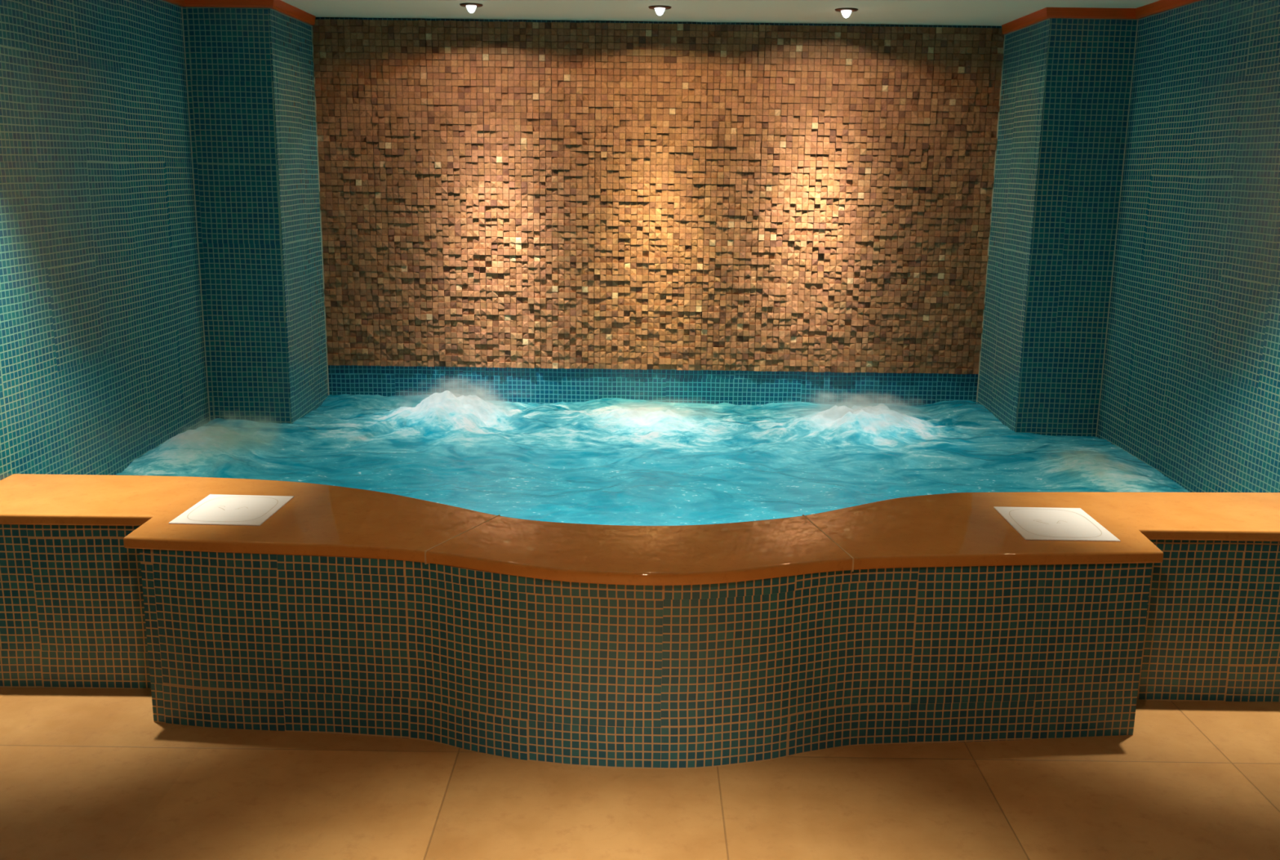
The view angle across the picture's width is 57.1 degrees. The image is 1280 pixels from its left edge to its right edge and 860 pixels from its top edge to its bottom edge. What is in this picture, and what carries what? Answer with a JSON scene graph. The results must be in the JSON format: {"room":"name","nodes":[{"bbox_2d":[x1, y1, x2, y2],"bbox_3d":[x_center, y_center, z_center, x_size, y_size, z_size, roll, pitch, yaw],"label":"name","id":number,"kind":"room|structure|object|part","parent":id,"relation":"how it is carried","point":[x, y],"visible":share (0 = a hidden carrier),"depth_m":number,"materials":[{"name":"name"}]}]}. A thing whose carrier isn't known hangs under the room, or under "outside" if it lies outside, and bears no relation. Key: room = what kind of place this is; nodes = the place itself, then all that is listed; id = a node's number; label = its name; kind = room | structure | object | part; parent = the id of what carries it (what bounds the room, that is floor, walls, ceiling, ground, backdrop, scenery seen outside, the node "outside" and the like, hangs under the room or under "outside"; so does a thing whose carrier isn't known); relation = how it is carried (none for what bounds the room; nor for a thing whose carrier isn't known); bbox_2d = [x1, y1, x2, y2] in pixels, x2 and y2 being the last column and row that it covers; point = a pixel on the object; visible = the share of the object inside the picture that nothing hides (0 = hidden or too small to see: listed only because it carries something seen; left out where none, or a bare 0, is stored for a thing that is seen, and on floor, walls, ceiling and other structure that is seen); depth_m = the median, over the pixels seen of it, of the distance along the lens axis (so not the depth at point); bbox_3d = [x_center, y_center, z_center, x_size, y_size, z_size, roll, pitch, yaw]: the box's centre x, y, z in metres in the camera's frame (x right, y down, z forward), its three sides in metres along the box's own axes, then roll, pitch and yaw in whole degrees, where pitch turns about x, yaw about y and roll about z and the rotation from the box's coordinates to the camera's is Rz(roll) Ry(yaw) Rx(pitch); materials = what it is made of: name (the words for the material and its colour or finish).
{"room":"spa hot tub room","nodes":[
{"label":"spa hot tub room","id":0,"kind":"room"},
{"bbox_2d":[0,0,209,479],"bbox_3d":[-2.224,0.225,2.071,0.150,2.870,9.121,1,13,0],"label":"wall","id":1,"kind":"structure","parent":0,"point":[103,362],"depth_m":4.59,"materials":[{"name":"teal tile"}]},
{"bbox_2d":[162,0,315,25],"bbox_3d":[-1.913,-1.134,1.689,0.436,0.044,8.971,1,13,0],"label":"trim","id":2,"kind":"structure","parent":1,"relation":"attached to","point":[279,6],"depth_m":5.39,"materials":[{"name":"brown wood"}]},
{"bbox_2d":[181,7,328,423],"bbox_3d":[-1.920,-0.687,6.056,0.412,2.820,0.710,1,13,0],"label":"column","id":3,"kind":"structure","parent":0,"point":[250,72],"depth_m":5.68,"materials":[{"name":"teal tile"}]},
{"bbox_2d":[0,686,1279,859],"bbox_3d":[0.031,1.524,0.817,4.800,0.060,6.130,1,13,0],"label":"floor","id":4,"kind":"structure","parent":0,"point":[86,773],"depth_m":3.13,"materials":[{"name":"tile"}]},
{"bbox_2d":[0,524,1279,768],"bbox_3d":[0.054,0.525,4.930,4.400,0.996,3.407,1,13,0],"label":"wall","id":5,"kind":"structure","parent":0,"point":[606,675],"depth_m":3.39,"materials":[{"name":"green tile"}]},
{"bbox_3d":[-1.794,0.507,3.871,0.708,0.546,0.412,1,13,0],"label":"wing panel","id":6,"kind":"part","parent":5,"relation":"part of","materials":[{"name":"green tile"}]},
{"bbox_2d":[0,473,496,562],"bbox_3d":[-1.305,0.257,3.682,1.744,0.036,0.667,2,13,6],"label":"coping slab","id":7,"kind":"object","parent":5,"relation":"on","point":[319,519],"visible":0.95,"depth_m":3.59,"materials":[{"name":"stone"}]},
{"bbox_2d":[168,493,293,525],"bbox_3d":[-1.257,0.245,3.641,0.275,0.004,0.314,1,13,2],"label":"sheet","id":8,"kind":"object","parent":7,"relation":"on","point":[214,508],"visible":1,"depth_m":3.62,"materials":[{"name":"white"}]},
{"bbox_2d":[424,514,853,585],"bbox_3d":[-0.003,0.337,3.402,1.195,0.039,0.563,1,13,0],"label":"coping slab","id":9,"kind":"object","parent":5,"relation":"on","point":[758,549],"visible":1,"depth_m":3.30,"materials":[{"name":"stone"}]},
{"bbox_2d":[804,491,1279,569],"bbox_3d":[1.401,0.294,3.675,1.774,0.036,0.652,-1,13,-6],"label":"coping slab","id":10,"kind":"object","parent":5,"relation":"on","point":[954,529],"visible":0.94,"depth_m":3.58,"materials":[{"name":"stone"}]},
{"bbox_2d":[993,506,1120,541],"bbox_3d":[1.271,0.286,3.610,0.278,0.004,0.338,1,13,1],"label":"sheet","id":11,"kind":"object","parent":10,"relation":"on","point":[1037,523],"visible":1,"depth_m":3.59,"materials":[{"name":"white"}]},
{"bbox_3d":[1.864,0.556,3.868,0.775,0.546,0.378,1,13,0],"label":"wing panel","id":12,"kind":"part","parent":5,"relation":"part of","materials":[{"name":"green tile"}]},
{"bbox_2d":[115,390,1190,525],"bbox_3d":[0.060,0.100,5.029,4.398,0.206,3.035,1,13,0],"label":"pool water","id":13,"kind":"object","parent":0,"point":[604,460],"visible":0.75,"depth_m":5.24,"materials":[{"name":"blue liquid"}]},
{"bbox_2d":[312,17,1004,405],"bbox_3d":[0.075,-0.750,6.455,4.400,2.820,0.116,1,13,0],"label":"wall","id":14,"kind":"structure","parent":0,"point":[540,385],"depth_m":6.51,"materials":[{"name":"teal tile"}]},
{"bbox_2d":[312,19,1004,373],"bbox_3d":[0.083,-1.214,6.272,3.581,1.811,0.036,1,13,0],"label":"mosaic panel","id":15,"kind":"object","parent":14,"relation":"attached to","point":[687,197],"visible":1,"depth_m":6.27,"materials":[{"name":"brown tile"}]},
{"bbox_2d":[280,0,1159,26],"bbox_3d":[0.071,-1.196,1.757,4.800,0.100,9.151,1,13,0],"label":"ceiling","id":16,"kind":"structure","parent":0,"point":[913,12],"depth_m":5.62,"materials":[{"name":"beige paint"}]},
{"bbox_2d":[459,3,482,13],"bbox_3d":[-0.794,-1.981,5.538,0.108,0.039,0.108,1,13,0],"label":"recessed light","id":17,"kind":"object","parent":16,"relation":"in","point":[471,7],"visible":1,"depth_m":5.52,"materials":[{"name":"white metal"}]},
{"bbox_3d":[-0.794,-1.981,5.538,0.049,0.039,0.049,1,13,0],"label":"bulb","id":18,"kind":"part","parent":17,"relation":"part of","materials":[{"name":"white glass"}]},
{"bbox_2d":[648,5,671,15],"bbox_3d":[0.093,-1.969,5.535,0.108,0.039,0.108,1,13,0],"label":"recessed light","id":19,"kind":"object","parent":16,"relation":"in","point":[660,10],"visible":1,"depth_m":5.51,"materials":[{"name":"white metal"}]},
{"bbox_3d":[0.093,-1.969,5.535,0.049,0.039,0.049,1,13,0],"label":"bulb","id":20,"kind":"part","parent":19,"relation":"part of","materials":[{"name":"white glass"}]},
{"bbox_2d":[835,8,857,17],"bbox_3d":[0.970,-1.957,5.534,0.108,0.039,0.108,1,13,0],"label":"recessed light","id":21,"kind":"object","parent":16,"relation":"in","point":[846,12],"visible":1,"depth_m":5.51,"materials":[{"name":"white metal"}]},
{"bbox_3d":[0.970,-1.957,5.534,0.049,0.039,0.049,1,13,0],"label":"bulb","id":22,"kind":"part","parent":21,"relation":"part of","materials":[{"name":"white glass"}]},
{"bbox_2d":[976,17,1138,436],"bbox_3d":[2.068,-0.632,6.047,0.410,2.820,0.710,1,13,0],"label":"column","id":23,"kind":"structure","parent":0,"point":[1065,88],"depth_m":5.68,"materials":[{"name":"teal tile"}]},
{"bbox_2d":[1097,0,1279,492],"bbox_3d":[2.326,0.288,2.061,0.150,2.870,9.121,1,13,0],"label":"wall","id":24,"kind":"structure","parent":0,"point":[1190,389],"depth_m":4.75,"materials":[{"name":"teal tile"}]},
{"bbox_2d":[1001,0,1201,34],"bbox_3d":[2.053,-1.079,1.680,0.433,0.044,8.971,1,13,0],"label":"trim","id":25,"kind":"structure","parent":24,"relation":"attached to","point":[1161,6],"depth_m":5.38,"materials":[{"name":"brown wood"}]}
]}

